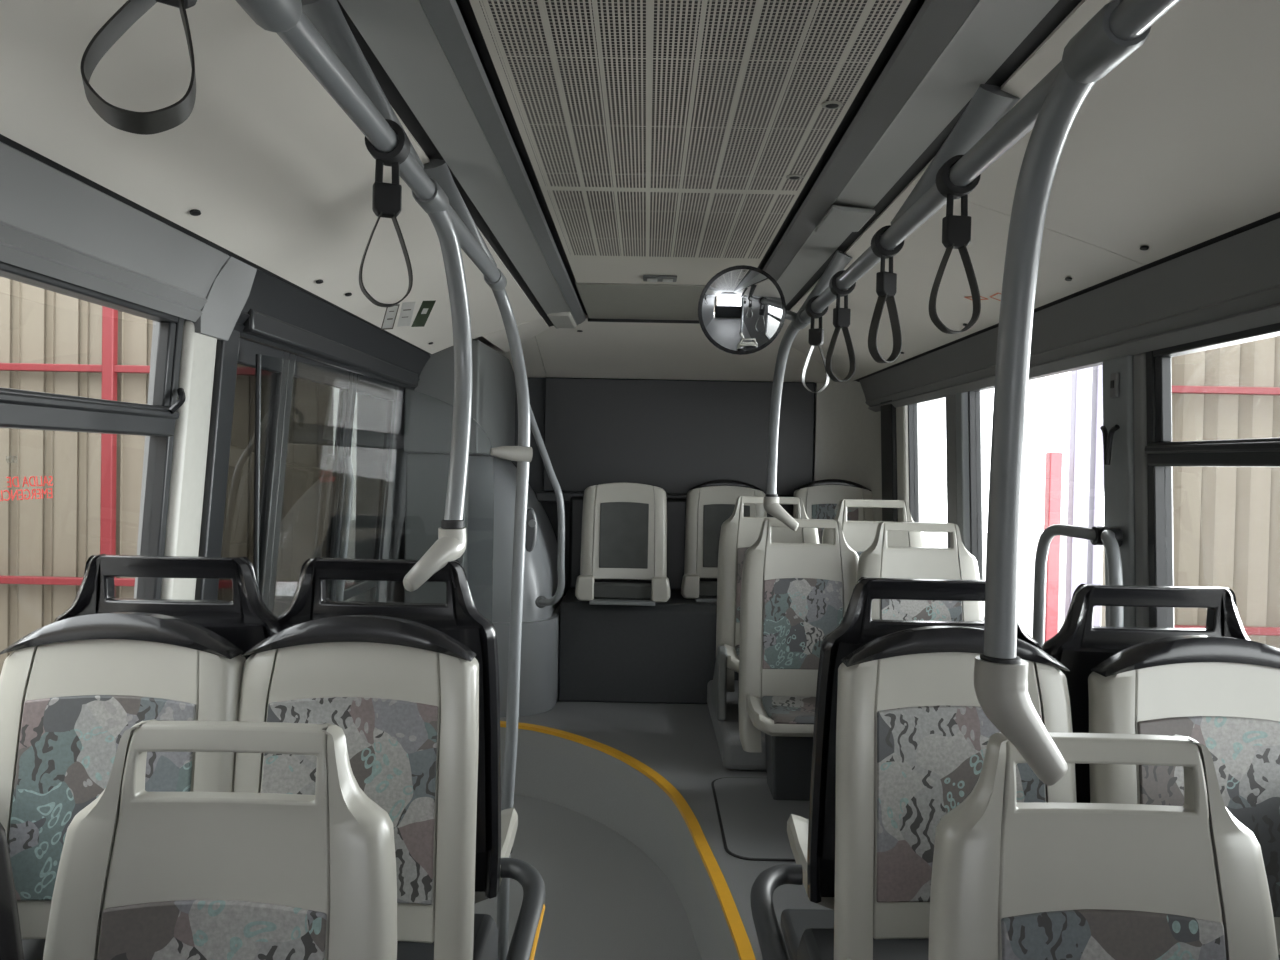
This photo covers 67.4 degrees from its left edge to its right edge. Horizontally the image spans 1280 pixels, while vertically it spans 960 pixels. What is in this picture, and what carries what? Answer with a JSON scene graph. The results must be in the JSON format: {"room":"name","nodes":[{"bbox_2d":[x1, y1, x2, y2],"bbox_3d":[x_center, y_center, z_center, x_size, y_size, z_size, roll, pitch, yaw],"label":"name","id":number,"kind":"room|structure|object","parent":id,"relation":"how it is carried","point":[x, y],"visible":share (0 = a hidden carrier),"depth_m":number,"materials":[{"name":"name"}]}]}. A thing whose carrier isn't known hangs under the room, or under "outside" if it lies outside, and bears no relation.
{"room":"transit interior","nodes":[
{"label":"transit interior","id":0,"kind":"room"},
{"bbox_2d":[160,320,216,599],"bbox_3d":[-1.222,0.569,2.440,0.220,1.930,0.155,1,1,0],"label":"pillar","id":1,"kind":"structure","parent":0,"point":[198,351],"depth_m":2.40,"materials":[{"name":"plastic"}]},
{"bbox_2d":[22,319,407,959],"bbox_3d":[-1.239,0.371,0.274,0.167,2.400,10.920,1,1,0],"label":"wall","id":2,"kind":"structure","parent":0,"point":[394,536],"depth_m":4.60,"materials":[{"name":"grey plastic"}]},
{"bbox_2d":[0,261,185,598],"bbox_3d":[-1.169,0.078,1.553,0.137,0.945,1.590,1,1,0],"label":"window","id":3,"kind":"structure","parent":2,"relation":"in","point":[19,409],"depth_m":2.16,"materials":[{"name":"black metal"}]},
{"bbox_2d":[0,476,52,500],"bbox_3d":[-1.175,0.015,1.834,0.001,0.045,0.173,1,1,0],"label":"text","id":4,"kind":"object","parent":3,"relation":"attached to","point":[45,478],"depth_m":1.85},
{"bbox_2d":[0,141,228,321],"bbox_3d":[-1.079,-0.408,-1.421,0.098,0.175,7.560,1,1,0],"label":"wall panel","id":5,"kind":"object","parent":2,"relation":"attached to","point":[54,224],"visible":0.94,"depth_m":1.86,"materials":[{"name":"grey plastic"}]},
{"bbox_2d":[0,134,430,354],"bbox_3d":[-1.023,-0.514,-0.328,0.038,0.030,9.750,1,1,0],"label":"trim","id":6,"kind":"structure","parent":2,"relation":"attached to","point":[3,139],"depth_m":1.99,"materials":[{"name":"black rubber"}]},
{"bbox_2d":[185,256,256,340],"bbox_3d":[-1.062,-0.458,2.438,0.114,0.188,0.155,1,1,0],"label":"cove","id":7,"kind":"object","parent":2,"relation":"attached to","point":[229,292],"visible":0.74,"depth_m":2.43,"materials":[{"name":"grey plastic"}]},
{"bbox_2d":[217,309,417,616],"bbox_3d":[-1.177,0.444,3.565,0.234,1.860,1.900,1,1,0],"label":"bus door","id":8,"kind":"structure","parent":2,"relation":"in","point":[326,433],"depth_m":3.31,"materials":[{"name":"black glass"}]},
{"bbox_2d":[233,268,430,389],"bbox_3d":[-1.047,-0.495,3.538,0.098,0.175,2.040,1,1,0],"label":"door header panel","id":9,"kind":"object","parent":2,"relation":"attached to","point":[269,295],"visible":0.48,"depth_m":3.12,"materials":[{"name":"plastic"}]},
{"bbox_2d":[195,330,239,599],"bbox_3d":[-1.214,0.541,2.567,0.236,1.980,0.100,1,1,0],"label":"door frame","id":10,"kind":"structure","parent":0,"point":[225,370],"depth_m":2.53,"materials":[{"name":"metal"}]},
{"bbox_2d":[0,0,540,353],"bbox_3d":[-0.757,-0.605,-0.332,0.523,0.200,9.750,1,1,0],"label":"ceiling","id":11,"kind":"structure","parent":0,"point":[279,177],"depth_m":1.79,"materials":[{"name":"plastic"}]},
{"bbox_2d":[381,304,399,329],"bbox_3d":[-0.882,-0.575,3.390,0.037,0.086,0.089,0,1,-35],"label":"sticker","id":12,"kind":"object","parent":11,"relation":"attached to","point":[390,315],"visible":0.83,"depth_m":3.39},
{"bbox_2d":[397,301,415,326],"bbox_3d":[-0.825,-0.586,3.390,0.040,0.083,0.083,0,1,-31],"label":"sticker","id":13,"kind":"object","parent":11,"relation":"attached to","point":[407,308],"visible":1,"depth_m":3.39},
{"bbox_2d":[411,300,435,326],"bbox_3d":[-0.762,-0.587,3.392,0.106,0.088,0.040,2,1,44],"label":"sticker","id":14,"kind":"object","parent":11,"relation":"attached to","point":[426,307],"visible":1,"depth_m":3.40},
{"bbox_2d":[482,316,548,352],"bbox_3d":[-0.605,-0.740,4.893,0.279,0.112,0.697,1,1,0],"label":"ceiling","id":15,"kind":"structure","parent":0,"point":[527,330],"depth_m":4.76,"materials":[{"name":"plastic"}]},
{"bbox_2d":[474,793,701,959],"bbox_3d":[-0.005,1.625,0.289,2.950,0.060,10.920,1,1,0],"label":"floor","id":16,"kind":"structure","parent":0,"point":[606,898],"depth_m":3.54,"materials":[{"name":"grey plastic"}]},
{"bbox_2d":[43,720,396,959],"bbox_3d":[-0.601,0.970,1.176,0.500,1.220,0.547,1,1,0],"label":"seat","id":17,"kind":"object","parent":16,"relation":"on","point":[142,874],"visible":1,"depth_m":1.35,"materials":[{"name":"grey plastic"}]},
{"bbox_2d":[929,732,1278,959],"bbox_3d":[0.659,0.992,1.194,0.500,1.220,0.547,1,1,0],"label":"seat","id":18,"kind":"object","parent":16,"relation":"on","point":[1011,880],"visible":0.97,"depth_m":1.37,"materials":[{"name":"grey plastic"}]},
{"bbox_2d":[500,727,738,959],"bbox_3d":[-0.155,1.369,3.479,0.763,0.332,3.134,1,1,-29],"label":"floor","id":19,"kind":"structure","parent":0,"point":[592,783],"depth_m":4.07,"materials":[{"name":"plastic"}]},
{"bbox_2d":[576,282,704,319],"bbox_3d":[0.090,-0.802,4.324,0.695,0.026,0.925,1,1,0],"label":"ceiling panel","id":20,"kind":"object","parent":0,"point":[600,300],"visible":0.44,"depth_m":4.23,"materials":[{"name":"plastic"}]},
{"bbox_2d":[469,377,815,595],"bbox_3d":[0.049,0.299,5.756,2.950,2.400,0.060,1,1,0],"label":"wall","id":21,"kind":"structure","parent":0,"point":[536,386],"depth_m":5.72,"materials":[{"name":"plastic"}]},
{"bbox_2d":[536,491,793,501],"bbox_3d":[0.157,0.113,5.667,1.540,0.060,0.070,1,1,0],"label":"trim","id":22,"kind":"structure","parent":21,"relation":"attached to","point":[541,496],"depth_m":5.64,"materials":[{"name":"grey plastic"}]},
{"bbox_2d":[543,377,814,495],"bbox_3d":[0.230,-0.253,5.675,1.590,0.674,0.040,1,1,0],"label":"wall panel","id":23,"kind":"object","parent":21,"relation":"in","point":[674,436],"depth_m":5.66,"materials":[{"name":"plastic"}]},
{"bbox_2d":[472,314,842,382],"bbox_3d":[0.141,-0.708,5.248,2.200,0.244,0.920,1,1,0],"label":"ceiling","id":24,"kind":"structure","parent":0,"point":[608,350],"depth_m":5.29,"materials":[{"name":"plastic"}]},
{"bbox_2d":[337,0,553,326],"bbox_3d":[-0.481,-0.700,-0.135,0.047,0.018,10.150,1,1,0],"label":"trim","id":25,"kind":"structure","parent":24,"relation":"attached to","point":[391,92],"depth_m":2.06,"materials":[{"name":"plastic"}]},
{"bbox_2d":[460,0,587,314],"bbox_3d":[-0.288,-0.739,-0.211,0.018,0.010,10.000,1,1,0],"label":"trim","id":26,"kind":"structure","parent":24,"relation":"attached to","point":[467,8],"depth_m":2.04,"materials":[{"name":"plastic"}]},
{"bbox_2d":[588,318,698,323],"bbox_3d":[0.090,-0.791,4.779,0.700,0.015,0.015,1,1,0],"label":"trim","id":27,"kind":"structure","parent":24,"relation":"attached to","point":[589,319],"depth_m":4.77,"materials":[{"name":"plastic"}]},
{"bbox_2d":[758,0,918,268],"bbox_3d":[0.419,-0.725,-0.215,0.018,0.010,10.000,1,1,0],"label":"trim","id":28,"kind":"structure","parent":24,"relation":"attached to","point":[910,8],"depth_m":1.96,"materials":[{"name":"plastic"}]},
{"bbox_2d":[786,0,1081,310],"bbox_3d":[0.621,-0.679,-0.140,0.047,0.018,10.150,1,1,0],"label":"trim","id":29,"kind":"structure","parent":24,"relation":"attached to","point":[1062,9],"depth_m":1.92,"materials":[{"name":"plastic"}]},
{"bbox_2d":[854,212,1279,381],"bbox_3d":[1.201,-0.480,0.220,0.037,0.028,10.870,1,1,0],"label":"trim","id":30,"kind":"structure","parent":24,"relation":"attached to","point":[1275,216],"depth_m":2.37,"materials":[{"name":"black rubber"}]},
{"bbox_2d":[500,699,828,959],"bbox_3d":[0.054,1.366,3.824,2.600,0.334,3.800,1,1,0],"label":"floor","id":31,"kind":"structure","parent":0,"point":[678,742],"depth_m":4.21,"materials":[{"name":"grey plastic"}]},
{"bbox_2d":[404,340,563,716],"bbox_3d":[-0.773,0.241,5.134,0.710,1.834,1.130,1,1,0],"label":"tower","id":32,"kind":"object","parent":31,"relation":"on","point":[428,409],"visible":0.48,"depth_m":4.76,"materials":[{"name":"plastic"}]},
{"bbox_2d":[530,405,564,607],"bbox_3d":[-0.475,0.070,4.675,0.238,1.127,0.138,1,1,0],"label":"handrail","id":33,"kind":"object","parent":32,"relation":"attached to","point":[541,601],"visible":0.89,"depth_m":4.62,"materials":[{"name":"grey metal"}]},
{"bbox_2d":[500,721,755,959],"bbox_3d":[-0.144,1.204,3.486,0.794,0.020,3.170,1,1,-29],"label":"strip","id":34,"kind":"object","parent":31,"relation":"on","point":[744,949],"visible":0.85,"depth_m":3.29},
{"bbox_2d":[558,588,737,703],"bbox_3d":[0.425,0.916,5.355,1.700,0.524,0.620,1,1,0],"label":"panel","id":35,"kind":"object","parent":31,"relation":"on","point":[664,652],"visible":0.41,"depth_m":5.05,"materials":[{"name":"plastic"}]},
{"bbox_2d":[575,482,669,605],"bbox_3d":[-0.085,0.328,5.059,0.496,0.628,0.263,1,1,0],"label":"seat","id":36,"kind":"object","parent":35,"relation":"on","point":[624,533],"visible":1,"depth_m":5.06,"materials":[{"name":"grey plastic"}]},
{"bbox_2d":[594,582,651,599],"bbox_3d":[-0.090,0.580,5.024,0.330,0.080,0.075,1,1,0],"label":"cushion","id":37,"kind":"object","parent":36,"relation":"on","point":[602,590],"depth_m":4.99,"materials":[{"name":"fabric"}]},
{"bbox_2d":[568,496,792,590],"bbox_3d":[0.302,0.375,5.576,1.420,0.535,0.140,1,1,0],"label":"backboard","id":38,"kind":"object","parent":35,"relation":"on","point":[676,507],"visible":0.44,"depth_m":5.51,"materials":[{"name":"plastic"}]},
{"bbox_2d":[681,480,766,601],"bbox_3d":[0.476,0.329,5.285,0.496,0.660,0.282,1,1,0],"label":"seat","id":39,"kind":"object","parent":35,"relation":"on","point":[709,504],"visible":0.54,"depth_m":5.29,"materials":[{"name":"grey plastic"}]},
{"bbox_2d":[699,581,716,596],"bbox_3d":[0.471,0.596,5.241,0.330,0.080,0.075,1,1,0],"label":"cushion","id":40,"kind":"object","parent":39,"relation":"on","point":[706,588],"depth_m":5.20,"materials":[{"name":"fabric"}]},
{"bbox_2d":[793,479,873,543],"bbox_3d":[1.071,0.325,5.272,0.496,0.660,0.282,1,1,0],"label":"seat","id":41,"kind":"object","parent":35,"relation":"on","point":[821,499],"visible":0.3,"depth_m":5.30,"materials":[{"name":"grey plastic"}]},
{"bbox_2d":[711,777,809,860],"bbox_3d":[0.617,1.213,3.474,0.675,0.004,0.810,1,1,0],"label":"floor hatch","id":42,"kind":"object","parent":31,"relation":"on","point":[753,824],"visible":0.49,"depth_m":3.44,"materials":[{"name":"grey rubber"}]},
{"bbox_2d":[739,518,858,800],"bbox_3d":[0.644,0.772,3.676,0.500,1.220,0.547,1,1,0],"label":"seat","id":43,"kind":"object","parent":31,"relation":"on","point":[793,595],"visible":0.75,"depth_m":3.81,"materials":[{"name":"grey plastic"}]},
{"bbox_2d":[762,696,815,723],"bbox_3d":[0.642,0.873,3.593,0.330,0.049,0.358,1,1,0],"label":"cushion","id":44,"kind":"object","parent":43,"relation":"on","point":[778,709],"depth_m":3.62,"materials":[{"name":"fabric"}]},
{"bbox_2d":[856,522,982,621],"bbox_3d":[1.089,0.783,3.584,0.500,1.220,0.547,1,1,0],"label":"seat","id":45,"kind":"object","parent":31,"relation":"on","point":[955,562],"visible":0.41,"depth_m":3.76,"materials":[{"name":"grey plastic"}]},
{"bbox_2d":[456,0,924,313],"bbox_3d":[0.117,-0.812,0.245,2.700,0.040,11.040,1,1,0],"label":"roof","id":46,"kind":"structure","parent":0,"point":[921,2],"depth_m":2.16,"materials":[{"name":"grey plastic"}]},
{"bbox_2d":[339,0,1058,328],"bbox_3d":[0.070,-0.698,-0.148,1.061,0.078,10.130,1,1,0],"label":"ceiling","id":47,"kind":"structure","parent":0,"point":[659,137],"depth_m":1.94,"materials":[{"name":"plastic"}]},
{"bbox_2d":[236,0,537,959],"bbox_3d":[-0.447,0.466,-1.040,0.244,2.280,7.700,1,1,0],"label":"handrail","id":48,"kind":"object","parent":47,"relation":"attached to","point":[317,32],"depth_m":2.00,"materials":[{"name":"grey metal"}]},
{"bbox_2d":[80,0,196,134],"bbox_3d":[-0.402,-0.411,0.810,0.082,0.270,0.148,1,1,-5],"label":"strap hanger","id":49,"kind":"object","parent":48,"relation":"hanging from","point":[172,116],"visible":1,"depth_m":0.77,"materials":[{"name":"black rubber"}]},
{"bbox_2d":[253,354,493,591],"bbox_3d":[-0.753,0.145,2.710,0.678,0.985,0.016,1,1,0],"label":"screen","id":50,"kind":"object","parent":48,"relation":"attached to","point":[258,356],"visible":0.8,"depth_m":2.70,"materials":[{"name":"clear glass"}]},
{"bbox_2d":[359,119,412,306],"bbox_3d":[-0.394,-0.414,1.495,0.082,0.285,0.046,1,1,-8],"label":"strap hanger","id":51,"kind":"object","parent":48,"relation":"hanging from","point":[386,197],"visible":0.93,"depth_m":1.49,"materials":[{"name":"plastic"}]},
{"bbox_2d":[643,275,676,281],"bbox_3d":[0.077,-0.776,3.712,0.130,0.014,0.090,1,1,0],"label":"switch panel","id":52,"kind":"object","parent":47,"relation":"attached to","point":[649,278],"visible":1,"depth_m":3.69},
{"bbox_2d":[786,174,802,179],"bbox_3d":[0.384,-0.753,2.385,0.042,0.005,0.041,1,1,0],"label":"air nozzle","id":53,"kind":"object","parent":47,"relation":"attached to","point":[791,176],"visible":1,"depth_m":2.38,"materials":[{"name":"black plastic"}]},
{"bbox_2d":[822,100,842,108],"bbox_3d":[0.381,-0.744,1.905,0.042,0.005,0.041,1,1,0],"label":"air nozzle","id":54,"kind":"object","parent":47,"relation":"attached to","point":[832,104],"visible":1,"depth_m":1.90,"materials":[{"name":"black plastic"}]},
{"bbox_2d":[763,0,1180,785],"bbox_3d":[0.562,-0.105,-0.517,0.206,1.121,8.777,1,1,0],"label":"handrail","id":55,"kind":"object","parent":47,"relation":"attached to","point":[989,126],"visible":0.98,"depth_m":1.31,"materials":[{"name":"grey metal"}]},
{"bbox_2d":[698,265,796,354],"bbox_3d":[0.376,-0.516,2.966,0.400,0.266,0.151,1,1,-28],"label":"convex mirror","id":56,"kind":"object","parent":55,"relation":"attached to","point":[742,310],"visible":0.96,"depth_m":2.91,"materials":[{"name":"silver metal"}]},
{"bbox_2d":[801,296,828,392],"bbox_3d":[0.523,-0.402,2.850,0.082,0.285,0.048,1,1,11],"label":"strap hanger","id":57,"kind":"object","parent":55,"relation":"hanging from","point":[816,336],"visible":0.87,"depth_m":2.84,"materials":[{"name":"black rubber"}]},
{"bbox_2d":[825,270,855,381],"bbox_3d":[0.521,-0.397,2.481,0.082,0.285,0.046,1,1,-8],"label":"strap hanger","id":58,"kind":"object","parent":55,"relation":"hanging from","point":[841,316],"visible":0.97,"depth_m":2.47,"materials":[{"name":"black rubber"}]},
{"bbox_2d":[868,225,903,362],"bbox_3d":[0.518,-0.389,2.021,0.082,0.285,0.049,1,1,-13],"label":"strap hanger","id":59,"kind":"object","parent":55,"relation":"hanging from","point":[886,282],"visible":0.94,"depth_m":2.01,"materials":[{"name":"black rubber"}]},
{"bbox_2d":[929,155,980,333],"bbox_3d":[0.516,-0.382,1.566,0.082,0.285,0.040,1,1,0],"label":"strap hanger","id":60,"kind":"object","parent":55,"relation":"hanging from","point":[956,230],"visible":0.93,"depth_m":1.56,"materials":[{"name":"black rubber"}]},
{"bbox_2d":[707,680,766,770],"bbox_3d":[0.819,1.131,4.491,0.945,0.140,1.090,1,1,0],"label":"floor","id":61,"kind":"structure","parent":0,"point":[733,756],"depth_m":3.98,"materials":[{"name":"grey plastic"}]},
{"bbox_2d":[712,646,726,720],"bbox_3d":[0.360,0.892,4.354,0.040,0.320,0.320,1,1,0],"label":"panel","id":62,"kind":"object","parent":61,"relation":"on","point":[719,685],"visible":1,"depth_m":4.20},
{"bbox_2d":[716,496,819,691],"bbox_3d":[0.610,0.694,4.385,0.500,1.220,0.547,1,1,0],"label":"seat","id":63,"kind":"object","parent":61,"relation":"on","point":[738,533],"visible":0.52,"depth_m":4.54,"materials":[{"name":"grey plastic"}]},
{"bbox_2d":[822,499,925,556],"bbox_3d":[1.069,0.706,4.223,0.500,1.220,0.547,1,1,0],"label":"seat","id":64,"kind":"object","parent":61,"relation":"on","point":[859,535],"visible":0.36,"depth_m":4.41,"materials":[{"name":"grey plastic"}]},
{"bbox_2d":[780,909,833,959],"bbox_3d":[0.831,1.210,2.147,0.905,0.064,0.940,1,1,0],"label":"floor","id":65,"kind":"structure","parent":0,"point":[794,922],"depth_m":2.53,"materials":[{"name":"grey plastic"}]},
{"bbox_2d":[797,928,928,959],"bbox_3d":[0.798,1.130,1.866,0.900,0.234,0.580,1,1,0],"label":"box","id":66,"kind":"object","parent":65,"relation":"on","point":[815,943],"visible":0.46,"depth_m":2.07,"materials":[{"name":"grey plastic"}]},
{"bbox_2d":[787,577,1042,909],"bbox_3d":[0.616,0.592,2.272,0.480,0.770,0.547,1,1,0],"label":"seat","id":67,"kind":"object","parent":66,"relation":"on","point":[812,840],"visible":0.26,"depth_m":2.04,"materials":[{"name":"plastic"}]},
{"bbox_2d":[750,864,802,959],"bbox_3d":[0.300,0.921,1.811,0.134,0.087,0.780,1,1,0],"label":"loop","id":68,"kind":"object","parent":67,"relation":"attached to","point":[771,942],"visible":1,"depth_m":2.01,"materials":[{"name":"grey metal"}]},
{"bbox_2d":[834,626,1076,959],"bbox_3d":[0.604,0.628,1.746,0.459,0.685,0.371,1,1,0],"label":"seat","id":69,"kind":"object","parent":66,"relation":"on","point":[913,731],"visible":0.66,"depth_m":1.82,"materials":[{"name":"grey plastic"}]},
{"bbox_2d":[1041,584,1250,802],"bbox_3d":[1.085,0.606,2.269,0.480,0.770,0.547,1,1,0],"label":"seat","id":70,"kind":"object","parent":66,"relation":"on","point":[1080,646],"visible":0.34,"depth_m":2.03,"materials":[{"name":"plastic"}]},
{"bbox_2d":[1088,635,1279,954],"bbox_3d":[1.089,0.643,1.723,0.459,0.685,0.371,1,1,0],"label":"seat","id":71,"kind":"object","parent":66,"relation":"on","point":[1222,693],"visible":0.5,"depth_m":1.81,"materials":[{"name":"grey plastic"}]},
{"bbox_2d":[814,381,881,520],"bbox_3d":[1.199,-0.019,5.394,0.340,1.093,0.600,1,1,0],"label":"wall","id":72,"kind":"structure","parent":0,"point":[847,442],"depth_m":5.54,"materials":[{"name":"plastic"}]},
{"bbox_2d":[896,404,919,521],"bbox_3d":[1.350,0.406,4.811,0.141,1.590,0.140,1,1,0],"label":"column","id":73,"kind":"structure","parent":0,"point":[901,412],"depth_m":4.74,"materials":[{"name":"plastic"}]},
{"bbox_2d":[945,395,956,547],"bbox_3d":[1.346,0.427,4.011,0.140,1.575,0.140,1,1,0],"label":"pillar","id":74,"kind":"structure","parent":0,"point":[951,465],"depth_m":4.00,"materials":[{"name":"grey plastic"}]},
{"bbox_2d":[955,392,983,615],"bbox_3d":[1.343,0.429,3.898,0.144,1.575,0.075,1,1,0],"label":"column","id":75,"kind":"structure","parent":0,"point":[962,436],"depth_m":3.86,"materials":[{"name":"metal"}]},
{"bbox_2d":[776,0,1279,381],"bbox_3d":[0.916,-0.582,0.235,0.567,0.202,10.900,1,1,0],"label":"ceiling","id":76,"kind":"structure","parent":0,"point":[1176,148],"depth_m":1.87,"materials":[{"name":"plastic"}]},
{"bbox_3d":[1.339,0.421,0.260,0.100,2.400,10.920,1,1,0],"label":"wall","id":77,"kind":"structure","parent":0,"visible":0},
{"bbox_2d":[881,400,897,521],"bbox_3d":[1.341,0.367,5.002,0.163,1.660,0.235,1,1,0],"label":"column","id":78,"kind":"structure","parent":77,"relation":"attached to","point":[888,412],"depth_m":4.94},
{"bbox_2d":[908,397,944,521],"bbox_3d":[1.342,0.086,4.395,0.084,0.925,0.640,1,1,0],"label":"window","id":79,"kind":"structure","parent":77,"relation":"in","point":[912,408],"depth_m":4.70,"materials":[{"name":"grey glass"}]},
{"bbox_2d":[859,327,997,411],"bbox_3d":[1.265,-0.452,4.308,0.087,0.189,2.156,1,1,0],"label":"cove","id":80,"kind":"object","parent":77,"relation":"attached to","point":[969,364],"visible":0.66,"depth_m":4.02,"materials":[{"name":"grey plastic"}]},
{"bbox_2d":[968,362,1107,646],"bbox_3d":[1.255,0.230,3.211,0.240,1.175,1.253,1,1,0],"label":"window","id":81,"kind":"structure","parent":77,"relation":"in","point":[974,412],"depth_m":3.23,"materials":[{"name":"grey metal"}]},
{"bbox_2d":[1102,355,1135,626],"bbox_3d":[1.335,0.455,2.596,0.147,1.570,0.150,1,1,0],"label":"pillar","id":82,"kind":"structure","parent":77,"relation":"attached to","point":[1119,476],"depth_m":2.55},
{"bbox_2d":[1100,425,1119,464],"bbox_3d":[1.258,-0.094,2.577,0.019,0.107,0.087,1,1,0],"label":"hook","id":83,"kind":"object","parent":82,"relation":"attached to","point":[1107,436],"visible":1,"depth_m":2.57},
{"bbox_2d":[1110,373,1119,397],"bbox_3d":[1.270,-0.254,2.571,0.013,0.065,0.035,1,1,0],"label":"wall socket","id":84,"kind":"object","parent":82,"relation":"attached to","point":[1114,377],"visible":1,"depth_m":2.56,"materials":[{"name":"grey plastic"}]},
{"bbox_2d":[1133,352,1173,627],"bbox_3d":[1.338,0.457,2.491,0.140,1.570,0.056,1,1,0],"label":"pillar","id":85,"kind":"structure","parent":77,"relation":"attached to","point":[1139,360],"depth_m":2.47,"materials":[{"name":"grey plastic"}]},
{"bbox_2d":[1029,218,1279,377],"bbox_3d":[1.236,-0.358,-0.993,0.087,0.189,8.440,1,1,0],"label":"wall panel","id":86,"kind":"object","parent":77,"relation":"attached to","point":[1229,285],"depth_m":2.25,"materials":[{"name":"grey plastic"}]},
{"bbox_2d":[1101,323,1279,627],"bbox_3d":[1.260,0.257,1.672,0.193,1.175,1.849,1,1,0],"label":"window","id":87,"kind":"structure","parent":77,"relation":"in","point":[1162,453],"depth_m":2.40,"materials":[{"name":"black metal"}]},
{"bbox_3d":[-0.742,1.439,2.090,0.850,0.219,0.880,1,1,0],"label":"floor","id":88,"kind":"structure","parent":0,"visible":0},
{"bbox_2d":[397,914,497,959],"bbox_3d":[-0.723,1.135,1.814,0.820,0.392,0.580,1,1,0],"label":"box","id":89,"kind":"object","parent":88,"relation":"on","point":[485,946],"visible":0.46,"depth_m":1.96,"materials":[{"name":"grey plastic"}]},
{"bbox_2d":[0,822,23,959],"bbox_3d":[-1.036,0.675,1.422,0.480,0.770,0.547,1,1,0],"label":"seat","id":90,"kind":"object","parent":89,"relation":"on","point":[11,947],"visible":1,"depth_m":1.21,"materials":[{"name":"plastic"}]},
{"bbox_2d":[0,612,245,938],"bbox_3d":[-0.968,0.590,1.663,0.459,0.685,0.371,1,1,0],"label":"seat","id":91,"kind":"object","parent":89,"relation":"on","point":[71,688],"visible":0.6,"depth_m":1.75,"materials":[{"name":"grey plastic"}]},
{"bbox_2d":[54,554,281,659],"bbox_3d":[-0.964,0.536,2.190,0.480,0.770,0.547,1,1,0],"label":"seat","id":92,"kind":"object","parent":89,"relation":"on","point":[245,621],"visible":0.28,"depth_m":1.95,"materials":[{"name":"plastic"}]},
{"bbox_2d":[233,615,478,959],"bbox_3d":[-0.531,0.598,1.681,0.459,0.685,0.371,1,1,0],"label":"seat","id":93,"kind":"object","parent":89,"relation":"on","point":[403,694],"visible":0.69,"depth_m":1.76,"materials":[{"name":"grey plastic"}]},
{"bbox_2d":[276,557,517,903],"bbox_3d":[-0.532,0.544,2.207,0.480,0.770,0.547,1,1,0],"label":"seat","id":94,"kind":"object","parent":89,"relation":"on","point":[459,618],"visible":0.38,"depth_m":1.97,"materials":[{"name":"plastic"}]},
{"bbox_2d":[500,858,544,959],"bbox_3d":[-0.269,0.910,1.814,0.137,0.087,0.780,1,1,0],"label":"loop","id":95,"kind":"object","parent":94,"relation":"attached to","point":[523,944],"visible":0.93,"depth_m":1.98,"materials":[{"name":"grey metal"}]},
{"label":"outside","id":96,"kind":"structure","parent":0,"visible":0},
{"bbox_2d":[924,532,1102,637],"bbox_3d":[1.023,1.815,11.028,30.000,0.060,38.000,1,1,0],"label":"ground","id":97,"kind":"structure","parent":96,"point":[1028,541],"depth_m":18.97,"materials":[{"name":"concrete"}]},
{"bbox_2d":[0,276,152,674],"bbox_3d":[-6.516,-1.510,8.143,7.828,6.400,0.135,1,1,0],"label":"cladding","id":98,"kind":"object","parent":97,"relation":"on","point":[56,536],"visible":0.14,"depth_m":8.12,"materials":[{"name":"metal"}]},
{"bbox_2d":[100,306,117,577],"bbox_3d":[-4.409,-1.196,7.985,0.095,5.860,0.080,1,1,0],"label":"steel column","id":99,"kind":"structure","parent":97,"relation":"on","point":[109,316],"depth_m":7.97,"materials":[{"name":"metal"}]},
{"bbox_2d":[0,576,134,585],"bbox_3d":[-6.075,0.821,8.050,7.400,0.060,0.080,1,1,0],"label":"steel beam","id":100,"kind":"structure","parent":99,"relation":"attached to","point":[40,580],"depth_m":8.01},
{"bbox_2d":[0,363,149,373],"bbox_3d":[-6.041,-0.958,8.018,7.400,0.060,0.080,1,1,0],"label":"steel beam","id":101,"kind":"structure","parent":99,"relation":"attached to","point":[3,366],"depth_m":7.97,"materials":[{"name":"metal"}]},
{"bbox_2d":[1044,452,1062,641],"bbox_3d":[3.335,0.831,7.798,0.100,2.110,0.100,1,1,0],"label":"steel post","id":102,"kind":"object","parent":97,"relation":"on","point":[1053,464],"visible":0.53,"depth_m":7.75,"materials":[{"name":"metal"}]},
{"bbox_2d":[1065,367,1091,617],"bbox_3d":[3.554,0.110,7.784,0.130,3.560,0.100,1,1,0],"label":"window","id":103,"kind":"structure","parent":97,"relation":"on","point":[1081,380],"depth_m":7.74,"materials":[{"name":"glass"}]},
{"bbox_2d":[1086,365,1103,625],"bbox_3d":[3.699,0.113,7.783,0.080,3.560,0.100,1,1,0],"label":"steel post","id":104,"kind":"object","parent":97,"relation":"on","point":[1096,474],"visible":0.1,"depth_m":7.74,"materials":[{"name":"purple paint"}]},
{"bbox_2d":[1101,336,1279,648],"bbox_3d":[6.742,-1.254,8.074,5.508,6.400,0.135,1,1,0],"label":"cladding","id":105,"kind":"object","parent":97,"relation":"on","point":[1226,520],"visible":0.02,"depth_m":8.07,"materials":[{"name":"metal"}]},
{"bbox_2d":[1172,385,1279,394],"bbox_3d":[6.806,-0.705,7.951,5.500,0.060,0.080,1,1,0],"label":"steel beam","id":106,"kind":"structure","parent":105,"relation":"attached to","point":[1175,389],"depth_m":7.92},
{"bbox_2d":[1174,625,1279,635],"bbox_3d":[6.768,1.289,7.987,5.500,0.060,0.080,1,1,0],"label":"steel beam","id":107,"kind":"structure","parent":105,"relation":"attached to","point":[1271,631],"depth_m":7.96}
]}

